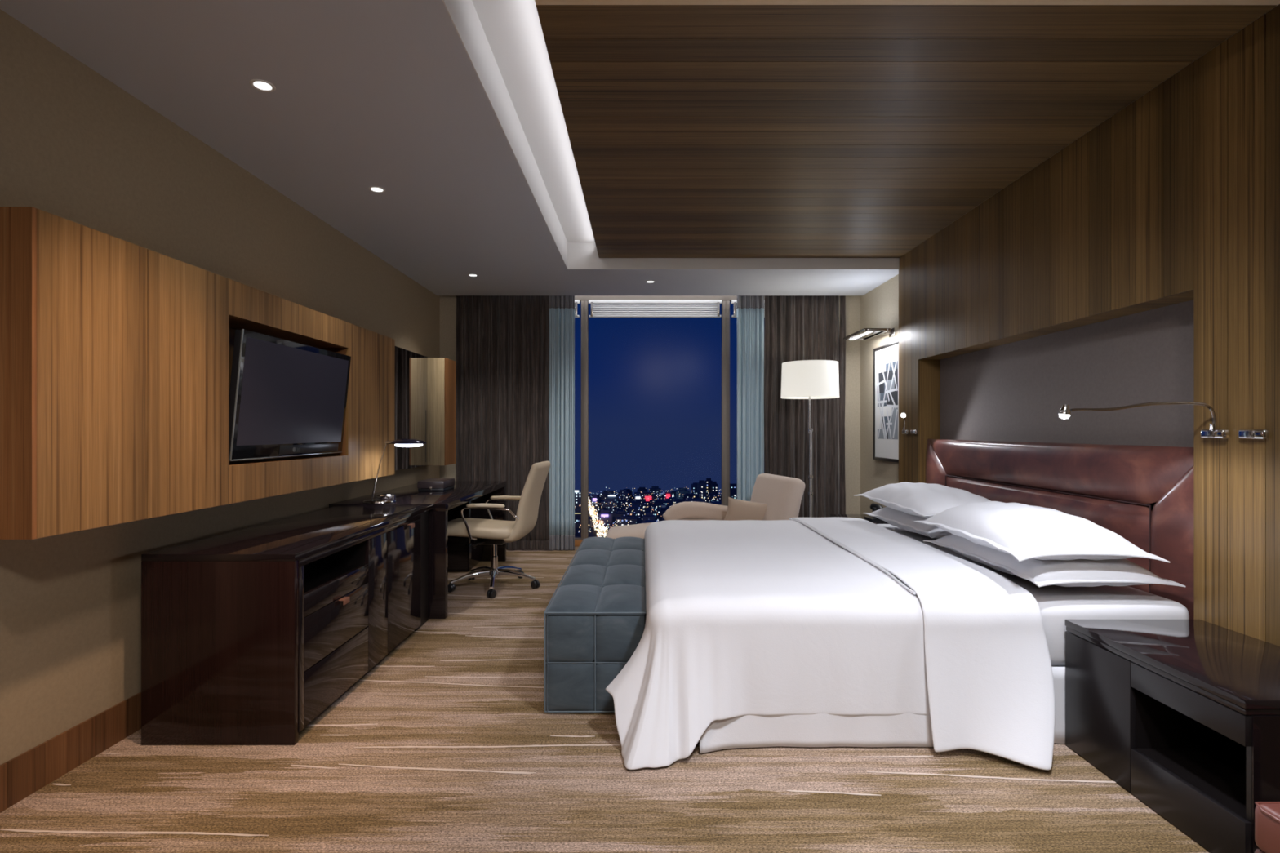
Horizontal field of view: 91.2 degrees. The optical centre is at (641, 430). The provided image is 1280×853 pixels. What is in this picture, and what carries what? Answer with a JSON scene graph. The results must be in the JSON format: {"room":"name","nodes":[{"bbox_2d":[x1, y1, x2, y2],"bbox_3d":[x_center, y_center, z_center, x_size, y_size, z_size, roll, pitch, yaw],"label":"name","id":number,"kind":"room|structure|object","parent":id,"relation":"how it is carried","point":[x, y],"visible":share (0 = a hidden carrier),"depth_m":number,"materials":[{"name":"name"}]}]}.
{"room":"hotel room","nodes":[
{"label":"hotel room","id":0,"kind":"room"},
{"bbox_2d":[0,8,439,764],"bbox_3d":[-2.160,-0.238,2.332,0.150,2.950,8.264,0,0,0],"label":"wall","id":1,"kind":"structure","parent":0,"point":[76,146],"depth_m":2.50,"materials":[{"name":"beige paper"}]},
{"bbox_2d":[0,691,141,813],"bbox_3d":[-2.079,1.162,2.332,0.012,0.150,8.264,0,0,0],"label":"baseboard","id":2,"kind":"structure","parent":1,"relation":"attached to","point":[27,773],"depth_m":2.26,"materials":[{"name":"brown wood"}]},
{"bbox_2d":[0,206,395,539],"bbox_3d":[-1.949,-0.170,3.232,0.272,0.989,2.736,0,0,0],"label":"wall panel","id":3,"kind":"object","parent":1,"relation":"attached to","point":[116,354],"visible":0.88,"depth_m":2.21,"materials":[{"name":"brown wood"}]},
{"bbox_2d":[229,328,351,461],"bbox_3d":[-1.871,-0.157,3.329,0.177,0.592,1.046,0,0,0],"label":"television","id":4,"kind":"object","parent":3,"relation":"in","point":[287,398],"visible":0.98,"depth_m":3.18,"materials":[{"name":"black plastic"}]},
{"bbox_2d":[395,346,427,470],"bbox_3d":[-2.027,-0.174,5.183,0.115,0.994,1.161,0,0,0],"label":"wall mirror","id":5,"kind":"object","parent":1,"relation":"attached to","point":[411,367],"visible":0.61,"depth_m":5.33,"materials":[{"name":"black mirror"}]},
{"bbox_2d":[427,357,456,465],"bbox_3d":[-1.944,-0.170,5.922,0.282,0.989,0.316,0,0,0],"label":"wall panel","id":6,"kind":"object","parent":1,"relation":"attached to","point":[442,371],"visible":0.63,"depth_m":5.77,"materials":[{"name":"brown wood"}]},
{"bbox_2d":[0,546,1210,852],"bbox_3d":[0.175,1.295,2.575,4.850,0.124,8.750,0,0,0],"label":"floor","id":7,"kind":"structure","parent":0,"point":[448,744],"depth_m":2.17,"materials":[{"name":"carpet"}]},
{"bbox_2d":[141,504,433,745],"bbox_3d":[-1.649,0.862,3.280,0.629,0.750,1.641,0,0,0],"label":"credenza","id":8,"kind":"object","parent":7,"relation":"on","point":[250,634],"visible":1,"depth_m":2.46,"materials":[{"name":"black paint"}]},
{"bbox_2d":[328,480,506,618],"bbox_3d":[-1.667,0.861,5.032,0.765,0.752,1.856,0,0,0],"label":"writing desk","id":9,"kind":"object","parent":7,"relation":"on","point":[446,553],"visible":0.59,"depth_m":4.74,"materials":[{"name":"black paint"}]},
{"bbox_2d":[363,438,426,503],"bbox_3d":[-1.659,0.271,4.215,0.414,0.426,0.228,0,0,0],"label":"desk lamp","id":10,"kind":"object","parent":9,"relation":"on","point":[384,498],"visible":1,"depth_m":4.16,"materials":[{"name":"silver metal"}]},
{"bbox_2d":[395,444,422,447],"bbox_3d":[-1.566,0.106,4.215,0.180,0.019,0.180,0,0,0],"label":"diffuser","id":11,"kind":"object","parent":10,"relation":"attached to","point":[396,445],"depth_m":4.14,"materials":[{"name":"white plastic"}]},
{"bbox_2d":[417,478,454,491],"bbox_3d":[-1.660,0.443,5.073,0.210,0.082,0.304,0,0,0],"label":"box","id":12,"kind":"object","parent":9,"relation":"on","point":[430,484],"visible":1,"depth_m":4.93,"materials":[{"name":"black plastic"}]},
{"bbox_2d":[448,461,550,598],"bbox_3d":[-1.163,0.744,4.935,0.838,0.987,0.696,0,0,0],"label":"office chair","id":13,"kind":"object","parent":7,"relation":"on","point":[491,531],"visible":0.98,"depth_m":4.79,"materials":[{"name":"beige leather"}]},
{"bbox_2d":[543,536,646,712],"bbox_3d":[-0.205,0.997,3.651,0.450,0.480,1.877,0,0,0],"label":"bench","id":14,"kind":"object","parent":7,"relation":"on","point":[595,624],"visible":0.97,"depth_m":2.72,"materials":[{"name":"blue fabric"}]},
{"bbox_2d":[605,522,653,538],"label":"armchair","id":15,"kind":"object","parent":7,"relation":"on","point":[635,530],"depth_m":5.15,"materials":[{"name":"fabric"}]},
{"bbox_2d":[662,501,728,520],"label":"armchair","id":16,"kind":"object","parent":7,"relation":"on","point":[686,510],"depth_m":5.60,"materials":[{"name":"fabric"}]},
{"bbox_2d":[750,473,804,520],"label":"armchair","id":17,"kind":"object","parent":7,"relation":"on","point":[780,496],"depth_m":5.10,"materials":[{"name":"fabric"}]},
{"bbox_2d":[724,497,767,520],"bbox_3d":[0.900,0.722,5.330,0.436,0.324,0.175,0,0,0],"label":"cushion","id":18,"kind":"object","parent":17,"relation":"on","point":[737,509],"visible":0.57,"depth_m":5.26,"materials":[{"name":"beige fabric"}]},
{"bbox_2d":[780,360,839,517],"bbox_3d":[1.590,0.301,5.940,0.541,1.872,0.541,0,0,0],"label":"floor lamp","id":19,"kind":"object","parent":7,"relation":"on","point":[809,380],"visible":0.85,"depth_m":5.73,"materials":[{"name":"white fabric"}]},
{"bbox_2d":[830,514,888,524],"bbox_3d":[1.923,0.988,5.160,0.530,0.491,0.720,0,0,0],"label":"nightstand","id":20,"kind":"object","parent":7,"relation":"on","point":[856,516],"visible":0.08,"depth_m":5.39,"materials":[{"name":"black paint"}]},
{"bbox_2d":[864,502,884,521],"bbox_3d":[1.955,0.675,5.150,0.190,0.134,0.220,0,0,0],"label":"telephone","id":21,"kind":"object","parent":20,"relation":"on","point":[873,507],"visible":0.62,"depth_m":5.12,"materials":[{"name":"black plastic"}]},
{"bbox_2d":[697,524,1189,753],"bbox_3d":[1.112,0.964,3.543,2.186,0.539,2.315,0,0,0],"label":"mattress","id":22,"kind":"object","parent":7,"relation":"on","point":[1057,604],"visible":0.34,"depth_m":2.45,"materials":[{"name":"white fabric"}]},
{"bbox_2d":[605,516,1055,770],"bbox_3d":[0.715,0.925,3.488,1.725,0.604,2.489,0,0,0],"label":"duvet","id":23,"kind":"object","parent":22,"relation":"on","point":[834,615],"visible":0.98,"depth_m":2.45,"materials":[{"name":"white fabric"}]},
{"bbox_2d":[862,506,951,537],"bbox_3d":[1.901,0.578,4.060,0.592,0.194,1.019,0,0,0],"label":"pillow","id":24,"kind":"object","parent":22,"relation":"on","point":[895,517],"visible":0.27,"depth_m":3.94,"materials":[{"name":"white fabric"}]},
{"bbox_2d":[853,481,991,518],"bbox_3d":[1.830,0.443,4.000,0.580,0.201,1.000,0,0,-3],"label":"pillow","id":25,"kind":"object","parent":24,"relation":"on","point":[926,500],"visible":0.8,"depth_m":3.77,"materials":[{"name":"white fabric"}]},
{"bbox_2d":[923,533,1185,586],"bbox_3d":[1.860,0.583,2.990,0.580,0.198,1.020,0,0,0],"label":"pillow","id":26,"kind":"object","parent":22,"relation":"on","point":[1077,572],"visible":0.5,"depth_m":2.57,"materials":[{"name":"white fabric"}]},
{"bbox_2d":[914,501,1169,562],"bbox_3d":[1.800,0.462,2.990,0.610,0.217,1.060,0,0,0],"label":"pillow","id":27,"kind":"object","parent":26,"relation":"on","point":[1023,531],"visible":1,"depth_m":2.65,"materials":[{"name":"white fabric"}]},
{"bbox_2d":[1064,619,1279,852],"bbox_3d":[1.923,0.988,2.091,0.530,0.491,0.738,0,0,0],"label":"nightstand","id":28,"kind":"object","parent":7,"relation":"on","point":[1183,715],"visible":0.99,"depth_m":2.06,"materials":[{"name":"black paint"}]},
{"bbox_2d":[1254,801,1279,852],"bbox_3d":[1.691,1.070,1.317,0.418,0.334,0.435,0,0,0],"label":"ottoman","id":29,"kind":"object","parent":7,"relation":"on","point":[1267,814],"visible":1,"depth_m":1.49,"materials":[{"name":"red leather"}]},
{"bbox_2d":[0,0,1279,295],"bbox_3d":[0.200,-1.518,2.295,4.900,0.300,8.189,0,0,0],"label":"ceiling","id":30,"kind":"structure","parent":0,"point":[388,95],"depth_m":2.89,"materials":[{"name":"white paint"}]},
{"bbox_2d":[249,79,275,92],"bbox_3d":[-1.505,-1.366,2.490,0.090,0.004,0.090,0,0,0],"label":"recessed light","id":31,"kind":"object","parent":30,"relation":"in","point":[261,85],"visible":1,"depth_m":2.49,"materials":[{"name":"white"}]},
{"bbox_2d":[368,186,385,192],"bbox_3d":[-1.506,-1.366,3.565,0.090,0.004,0.090,0,0,0],"label":"recessed light","id":32,"kind":"object","parent":30,"relation":"in","point":[374,188],"visible":1,"depth_m":3.56,"materials":[{"name":"white glass"}]},
{"bbox_2d":[467,274,478,276],"bbox_3d":[-1.492,-1.366,5.540,0.090,0.004,0.090,0,0,0],"label":"recessed light","id":33,"kind":"object","parent":30,"relation":"in","point":[470,275],"visible":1,"depth_m":5.54,"materials":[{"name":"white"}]},
{"bbox_2d":[548,295,574,550],"bbox_3d":[-0.824,-0.115,6.442,0.266,2.696,0.047,0,0,-3],"label":"sheer curtain","id":34,"kind":"object","parent":30,"relation":"hanging from","point":[562,308],"visible":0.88,"depth_m":6.43,"materials":[{"name":"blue fabric"}]},
{"bbox_2d":[737,295,764,501],"bbox_3d":[1.116,-0.115,6.440,0.279,2.696,0.050,0,0,0],"label":"sheer curtain","id":35,"kind":"object","parent":30,"relation":"hanging from","point":[750,308],"visible":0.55,"depth_m":6.43,"materials":[{"name":"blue fabric"}]},
{"bbox_2d":[534,0,1279,257],"bbox_3d":[0.912,-1.488,3.683,2.555,0.053,3.305,0,0,0],"label":"paneling","id":36,"kind":"structure","parent":30,"relation":"attached to","point":[695,128],"depth_m":2.77,"materials":[{"name":"brown wood"}]},
{"bbox_2d":[440,295,860,514],"bbox_3d":[0.207,-0.238,6.762,4.885,2.950,0.596,0,0,0],"label":"wall","id":37,"kind":"structure","parent":0,"point":[447,303],"depth_m":6.46,"materials":[{"name":"beige paper"}]},
{"bbox_2d":[455,295,549,550],"bbox_3d":[-1.430,-0.118,6.437,0.958,2.690,0.069,0,0,0],"label":"drape","id":38,"kind":"object","parent":37,"relation":"hanging from","point":[502,356],"visible":0.69,"depth_m":6.43,"materials":[{"name":"brown fabric"}]},
{"bbox_2d":[574,539,582,546],"bbox_3d":[0.100,1.207,6.760,3.300,0.060,0.200,0,0,0],"label":"window sill","id":39,"kind":"structure","parent":37,"relation":"attached to","point":[577,542],"depth_m":6.66,"materials":[{"name":"brown wood"}]},
{"bbox_2d":[574,295,764,539],"bbox_3d":[0.100,-0.148,6.767,3.300,2.650,0.086,0,0,0],"label":"window","id":40,"kind":"structure","parent":37,"relation":"in","point":[726,300],"depth_m":6.73,"materials":[{"name":"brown metal"}]},
{"bbox_2d":[574,299,579,317],"bbox_3d":[-1.080,-1.296,6.702,0.830,0.185,0.045,0,0,0],"label":"window blind","id":41,"kind":"object","parent":40,"relation":"attached to","point":[576,301],"visible":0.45,"depth_m":6.68,"materials":[{"name":"white"}]},
{"bbox_2d":[588,299,721,317],"bbox_3d":[0.141,-1.296,6.702,1.421,0.185,0.045,0,0,0],"label":"window blind","id":42,"kind":"object","parent":40,"relation":"attached to","point":[593,302],"visible":1,"depth_m":6.70,"materials":[{"name":"white"}]},
{"bbox_2d":[731,299,764,317],"bbox_3d":[1.325,-1.296,6.702,0.740,0.185,0.045,0,0,0],"label":"window blind","id":43,"kind":"object","parent":40,"relation":"attached to","point":[734,302],"visible":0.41,"depth_m":6.68,"materials":[{"name":"white"}]},
{"bbox_2d":[764,295,845,517],"bbox_3d":[1.670,-0.118,6.438,0.838,2.690,0.069,0,0,0],"label":"drape","id":44,"kind":"object","parent":37,"relation":"hanging from","point":[797,327],"visible":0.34,"depth_m":6.43,"materials":[{"name":"brown fabric"}]},
{"bbox_2d":[860,274,898,514],"bbox_3d":[2.450,-0.238,5.902,0.400,2.950,1.123,0,0,0],"label":"wall","id":45,"kind":"structure","parent":0,"point":[879,308],"depth_m":6.13,"materials":[{"name":"beige paint"}]},
{"bbox_2d":[843,327,894,340],"bbox_3d":[2.087,-0.876,5.715,0.325,0.070,0.570,0,0,0],"label":"picture light","id":46,"kind":"object","parent":45,"relation":"attached to","point":[871,333],"visible":1,"depth_m":5.63,"materials":[{"name":"silver metal"}]},
{"bbox_2d":[873,340,898,462],"bbox_3d":[2.235,-0.248,5.710,0.029,1.060,0.620,0,0,0],"label":"framed picture","id":47,"kind":"object","parent":45,"relation":"attached to","point":[886,357],"visible":0.88,"depth_m":5.70,"materials":[{"name":"black"}]},
{"bbox_2d":[877,360,897,439],"bbox_3d":[2.227,-0.261,5.695,0.004,0.694,0.473,0,0,0],"label":"print","id":48,"kind":"object","parent":47,"relation":"attached to","point":[887,371],"depth_m":5.68,"materials":[{"name":"white paper"}]},
{"label":"outside","id":49,"kind":"structure","parent":0,"visible":0},
{"bbox_2d":[574,494,721,537],"bbox_3d":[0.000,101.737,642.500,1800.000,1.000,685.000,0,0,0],"label":"ground","id":50,"kind":"structure","parent":49,"point":[578,534],"depth_m":796.23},
{"bbox_2d":[574,489,581,509],"bbox_3d":[-79.102,87.156,765.400,12.000,28.161,13.200,0,0,0],"label":"building","id":51,"kind":"structure","parent":50,"relation":"on","point":[577,492],"depth_m":759.96,"materials":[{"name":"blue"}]},
{"bbox_2d":[574,509,581,513],"bbox_3d":[-71.429,95.212,705.400,12.000,12.050,13.200,0,0,0],"label":"building","id":52,"kind":"structure","parent":50,"relation":"on","point":[576,511],"depth_m":702.33,"materials":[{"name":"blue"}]},
{"bbox_2d":[574,513,591,528],"bbox_3d":[-65.089,94.628,656.677,24.178,13.218,16.741,0,0,0],"label":"building","id":53,"kind":"structure","parent":50,"relation":"on","point":[577,516],"depth_m":648.44,"materials":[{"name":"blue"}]},
{"bbox_2d":[591,494,599,506],"bbox_3d":[-62.069,93.660,827.400,10.000,15.154,13.200,0,0,0],"label":"building","id":54,"kind":"structure","parent":50,"relation":"on","point":[594,499],"depth_m":821.91,"materials":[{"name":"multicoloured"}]},
{"bbox_2d":[600,493,608,500],"bbox_3d":[-52.834,96.647,911.515,12.378,9.179,16.855,0,0,0],"label":"building","id":55,"kind":"structure","parent":50,"relation":"on","point":[603,496],"depth_m":903.13,"materials":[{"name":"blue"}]},
{"bbox_2d":[597,510,612,523],"bbox_3d":[-40.482,94.872,689.400,16.000,12.730,13.200,0,0,0],"label":"building","id":56,"kind":"structure","parent":50,"relation":"on","point":[608,516],"depth_m":684.05,"materials":[{"name":"blue"}]},
{"bbox_2d":[600,490,617,497],"bbox_3d":[-50.890,96.741,955.297,25.804,8.992,17.120,0,0,0],"label":"building","id":57,"kind":"structure","parent":50,"relation":"on","point":[604,491],"depth_m":950.18,"materials":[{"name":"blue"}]},
{"bbox_2d":[600,498,617,507],"bbox_3d":[-42.965,96.207,826.546,21.157,10.061,15.301,0,0,0],"label":"building","id":58,"kind":"structure","parent":50,"relation":"on","point":[613,503],"depth_m":818.90,"materials":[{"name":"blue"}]},
{"bbox_2d":[606,493,617,500],"bbox_3d":[-40.765,94.180,855.400,15.000,14.113,13.200,0,0,0],"label":"building","id":59,"kind":"structure","parent":50,"relation":"on","point":[614,496],"depth_m":850.07,"materials":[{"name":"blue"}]},
{"bbox_2d":[608,508,617,516],"bbox_3d":[-34.567,97.088,739.338,18.037,8.299,13.901,0,0,0],"label":"building","id":60,"kind":"structure","parent":50,"relation":"on","point":[614,511],"depth_m":735.32,"materials":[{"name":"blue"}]},
{"bbox_2d":[615,510,627,522],"bbox_3d":[-22.459,95.429,695.731,13.559,11.616,13.925,0,0,0],"label":"building","id":61,"kind":"structure","parent":50,"relation":"on","point":[620,513],"depth_m":689.59,"materials":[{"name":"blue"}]},
{"bbox_2d":[617,489,628,499],"bbox_3d":[-27.248,94.513,921.174,15.695,13.447,13.355,0,0,0],"label":"building","id":62,"kind":"structure","parent":50,"relation":"on","point":[623,492],"depth_m":914.67,"materials":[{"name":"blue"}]},
{"bbox_2d":[616,515,636,525],"bbox_3d":[-16.002,95.891,656.750,21.044,10.692,12.953,0,0,0],"label":"building","id":63,"kind":"structure","parent":50,"relation":"on","point":[624,520],"depth_m":650.50,"materials":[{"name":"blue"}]},
{"bbox_2d":[623,488,631,497],"bbox_3d":[-22.710,95.004,943.328,15.948,12.466,14.615,0,0,0],"label":"building","id":64,"kind":"structure","parent":50,"relation":"on","point":[628,491],"depth_m":936.13,"materials":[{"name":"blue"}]},
{"bbox_2d":[625,500,635,506],"bbox_3d":[-14.228,97.430,834.980,16.218,7.615,13.372,0,0,0],"label":"building","id":65,"kind":"structure","parent":50,"relation":"on","point":[627,503],"depth_m":828.36,"materials":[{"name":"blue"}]},
{"bbox_2d":[629,505,640,517],"bbox_3d":[-8.188,94.972,737.068,13.446,12.530,17.591,0,0,0],"label":"building","id":66,"kind":"structure","parent":50,"relation":"on","point":[635,508],"depth_m":728.35,"materials":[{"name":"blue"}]},
{"bbox_2d":[635,493,641,498],"bbox_3d":[-5.302,94.465,871.400,9.000,13.544,13.200,0,0,0],"label":"building","id":67,"kind":"structure","parent":50,"relation":"on","point":[637,495],"depth_m":867.16,"materials":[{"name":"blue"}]},
{"bbox_2d":[631,498,648,511],"bbox_3d":[-1.728,93.880,785.242,21.717,14.714,16.913,0,0,0],"label":"building","id":68,"kind":"structure","parent":50,"relation":"on","point":[642,503],"depth_m":777.03,"materials":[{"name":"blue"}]},
{"bbox_2d":[634,490,647,499],"bbox_3d":[0.956,95.646,923.794,24.066,11.183,13.229,0,0,0],"label":"building","id":69,"kind":"structure","parent":50,"relation":"on","point":[642,492],"depth_m":919.82,"materials":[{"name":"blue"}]},
{"bbox_2d":[637,487,647,490],"bbox_3d":[0.722,94.102,952.194,15.648,14.271,16.914,0,0,0],"label":"building","id":70,"kind":"structure","parent":50,"relation":"on","point":[639,488],"depth_m":944.86,"materials":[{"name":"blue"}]},
{"bbox_2d":[643,492,653,501],"bbox_3d":[8.878,94.419,875.400,14.000,13.636,13.200,0,0,0],"label":"building","id":71,"kind":"structure","parent":50,"relation":"on","point":[647,495],"depth_m":870.02,"materials":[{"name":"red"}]},
{"bbox_2d":[642,512,654,521],"bbox_3d":[6.994,93.373,649.464,12.298,15.728,12.856,0,0,0],"label":"building","id":72,"kind":"structure","parent":50,"relation":"on","point":[648,516],"depth_m":643.08,"materials":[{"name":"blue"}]},
{"bbox_2d":[641,520,656,523],"bbox_3d":[8.515,94.318,605.194,18.050,13.837,14.002,0,0,0],"label":"building","id":73,"kind":"structure","parent":50,"relation":"on","point":[646,521],"depth_m":601.17,"materials":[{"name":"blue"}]},
{"bbox_2d":[646,507,657,515],"bbox_3d":[11.466,96.764,743.204,12.587,8.946,13.267,0,0,0],"label":"building","id":74,"kind":"structure","parent":50,"relation":"on","point":[650,509],"depth_m":736.75,"materials":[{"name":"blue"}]},
{"bbox_2d":[648,486,661,497],"bbox_3d":[20.080,93.468,953.743,17.352,15.539,13.796,0,0,0],"label":"building","id":75,"kind":"structure","parent":50,"relation":"on","point":[656,490],"depth_m":946.94,"materials":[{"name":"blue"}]},
{"bbox_2d":[650,499,667,509],"bbox_3d":[22.040,95.104,795.032,21.011,12.266,13.492,0,0,0],"label":"building","id":76,"kind":"structure","parent":50,"relation":"on","point":[657,503],"depth_m":788.50,"materials":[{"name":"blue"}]},
{"bbox_2d":[657,507,668,521],"bbox_3d":[27.221,94.287,702.430,20.850,13.899,13.822,0,0,0],"label":"building","id":77,"kind":"structure","parent":50,"relation":"on","point":[660,512],"depth_m":695.67,"materials":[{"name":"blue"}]},
{"bbox_2d":[658,504,667,509],"bbox_3d":[25.673,95.137,745.400,10.000,12.200,13.200,0,0,0],"label":"building","id":78,"kind":"structure","parent":50,"relation":"on","point":[662,505],"depth_m":742.35,"materials":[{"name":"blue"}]},
{"bbox_2d":[663,492,672,501],"bbox_3d":[36.189,93.841,870.400,12.000,14.792,13.200,0,0,0],"label":"building","id":79,"kind":"structure","parent":50,"relation":"on","point":[666,495],"depth_m":864.93,"materials":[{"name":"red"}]},
{"bbox_2d":[666,497,679,506],"bbox_3d":[41.118,95.654,838.741,17.448,11.166,17.447,0,0,0],"label":"building","id":80,"kind":"structure","parent":50,"relation":"on","point":[670,503],"depth_m":829.98,"materials":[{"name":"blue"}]},
{"bbox_2d":[671,491,675,497],"bbox_3d":[50.831,96.848,944.965,21.043,8.777,17.223,0,0,0],"label":"building","id":81,"kind":"structure","parent":50,"relation":"on","point":[673,493],"depth_m":939.34,"materials":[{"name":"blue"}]},
{"bbox_2d":[676,498,684,503],"bbox_3d":[49.499,93.800,781.836,12.460,14.874,13.624,0,0,0],"label":"building","id":82,"kind":"structure","parent":50,"relation":"on","point":[680,500],"depth_m":777.79,"materials":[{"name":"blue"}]},
{"bbox_2d":[675,488,689,498],"bbox_3d":[60.099,93.214,920.681,20.023,16.046,12.661,0,0,0],"label":"building","id":83,"kind":"structure","parent":50,"relation":"on","point":[680,491],"depth_m":914.45,"materials":[{"name":"blue"}]},
{"bbox_2d":[684,497,695,501],"bbox_3d":[62.222,95.505,822.251,17.174,11.464,14.453,0,0,0],"label":"building","id":84,"kind":"structure","parent":50,"relation":"on","point":[686,499],"depth_m":818.11,"materials":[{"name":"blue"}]},
{"bbox_2d":[682,493,698,499],"bbox_3d":[67.635,94.817,868.182,21.038,12.840,14.861,0,0,0],"label":"building","id":85,"kind":"structure","parent":50,"relation":"on","point":[694,496],"depth_m":860.93,"materials":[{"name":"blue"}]},
{"bbox_2d":[691,482,697,494],"bbox_3d":[80.143,90.281,941.925,11.000,21.912,14.150,0,0,0],"label":"building","id":86,"kind":"structure","parent":50,"relation":"on","point":[694,486],"depth_m":934.99,"materials":[{"name":"blue"}]},
{"bbox_2d":[695,498,704,502],"bbox_3d":[71.220,93.314,778.325,14.070,15.846,15.255,0,0,0],"label":"building","id":87,"kind":"structure","parent":50,"relation":"on","point":[696,500],"depth_m":773.81,"materials":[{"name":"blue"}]},
{"bbox_2d":[697,480,706,499],"bbox_3d":[88.053,87.743,924.925,12.000,26.988,14.150,0,0,0],"label":"building","id":88,"kind":"structure","parent":50,"relation":"on","point":[701,485],"depth_m":918.03,"materials":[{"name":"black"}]},
{"bbox_2d":[704,478,712,494],"bbox_3d":[100.179,86.751,941.925,11.000,28.972,14.150,0,0,0],"label":"building","id":89,"kind":"structure","parent":50,"relation":"on","point":[708,482],"depth_m":934.99,"materials":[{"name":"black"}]},
{"bbox_2d":[706,493,717,502],"bbox_3d":[97.041,94.261,868.012,14.361,13.952,15.832,0,0,0],"label":"building","id":90,"kind":"structure","parent":50,"relation":"on","point":[711,496],"depth_m":860.30,"materials":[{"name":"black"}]},
{"bbox_2d":[711,481,718,499],"bbox_3d":[106.439,88.552,921.925,9.000,25.370,14.150,0,0,0],"label":"building","id":91,"kind":"structure","parent":50,"relation":"on","point":[714,486],"depth_m":914.89,"materials":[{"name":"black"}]},
{"bbox_2d":[710,501,721,504],"bbox_3d":[92.990,95.601,787.695,21.956,11.273,16.320,0,0,0],"label":"building","id":92,"kind":"structure","parent":50,"relation":"on","point":[711,502],"depth_m":782.93,"materials":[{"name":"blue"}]},
{"bbox_2d":[729,484,737,498],"bbox_3d":[130.204,88.664,886.925,20.000,25.145,14.150,0,0,0],"label":"building","id":93,"kind":"structure","parent":50,"relation":"on","point":[733,487],"depth_m":880.06,"materials":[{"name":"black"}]},
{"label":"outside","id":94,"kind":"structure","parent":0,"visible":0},
{"bbox_2d":[588,494,608,537],"bbox_3d":[-59.984,101.137,770.000,76.296,0.001,420.000,0,0,0],"label":"road","id":95,"kind":"structure","parent":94,"point":[595,531],"depth_m":671.64,"materials":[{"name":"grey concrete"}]},
{"bbox_2d":[588,497,606,537],"bbox_3d":[-55.256,99.690,749.727,59.739,3.108,359.390,0,0,0],"label":"street lights","id":96,"kind":"object","parent":95,"relation":"on","point":[589,504],"visible":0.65,"depth_m":674.27,"materials":[{"name":"white"}]},
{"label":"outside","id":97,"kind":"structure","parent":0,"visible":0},
{"bbox_2d":[574,487,735,533],"bbox_3d":[43.591,92.728,772.301,394.532,9.825,404.358,0,0,0],"label":"street lights","id":98,"kind":"object","parent":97,"point":[606,487],"visible":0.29,"depth_m":754.24,"materials":[{"name":"white"}]},
{"bbox_3d":[2.425,-0.238,-0.325,0.450,2.950,2.950,0,0,0],"label":"wall","id":99,"kind":"structure","parent":0,"visible":0},
{"bbox_2d":[898,4,1279,646],"bbox_3d":[2.420,-0.180,3.251,0.460,2.834,4.201,0,0,0],"label":"wall paneling","id":100,"kind":"structure","parent":99,"relation":"attached to","point":[1138,262],"depth_m":2.79,"materials":[{"name":"brown wood"}]},
{"bbox_2d":[900,412,917,434],"bbox_3d":[2.145,-0.055,5.030,0.120,0.175,0.377,0,0,24],"label":"reading lamp","id":101,"kind":"object","parent":100,"relation":"attached to","point":[904,431],"visible":1,"depth_m":5.12,"materials":[{"name":"silver metal"}]},
{"bbox_2d":[925,439,1193,619],"bbox_3d":[2.285,0.604,3.729,0.139,1.066,2.470,0,0,0],"label":"headboard","id":102,"kind":"object","parent":100,"relation":"attached to","point":[1143,495],"visible":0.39,"depth_m":3.01,"materials":[{"name":"leather"}]},
{"bbox_2d":[1057,401,1268,439],"bbox_3d":[1.890,-0.037,2.308,0.599,0.141,0.245,0,0,0],"label":"reading lamp","id":103,"kind":"object","parent":100,"relation":"attached to","point":[1064,412],"visible":1,"depth_m":2.37,"materials":[{"name":"silver metal"}]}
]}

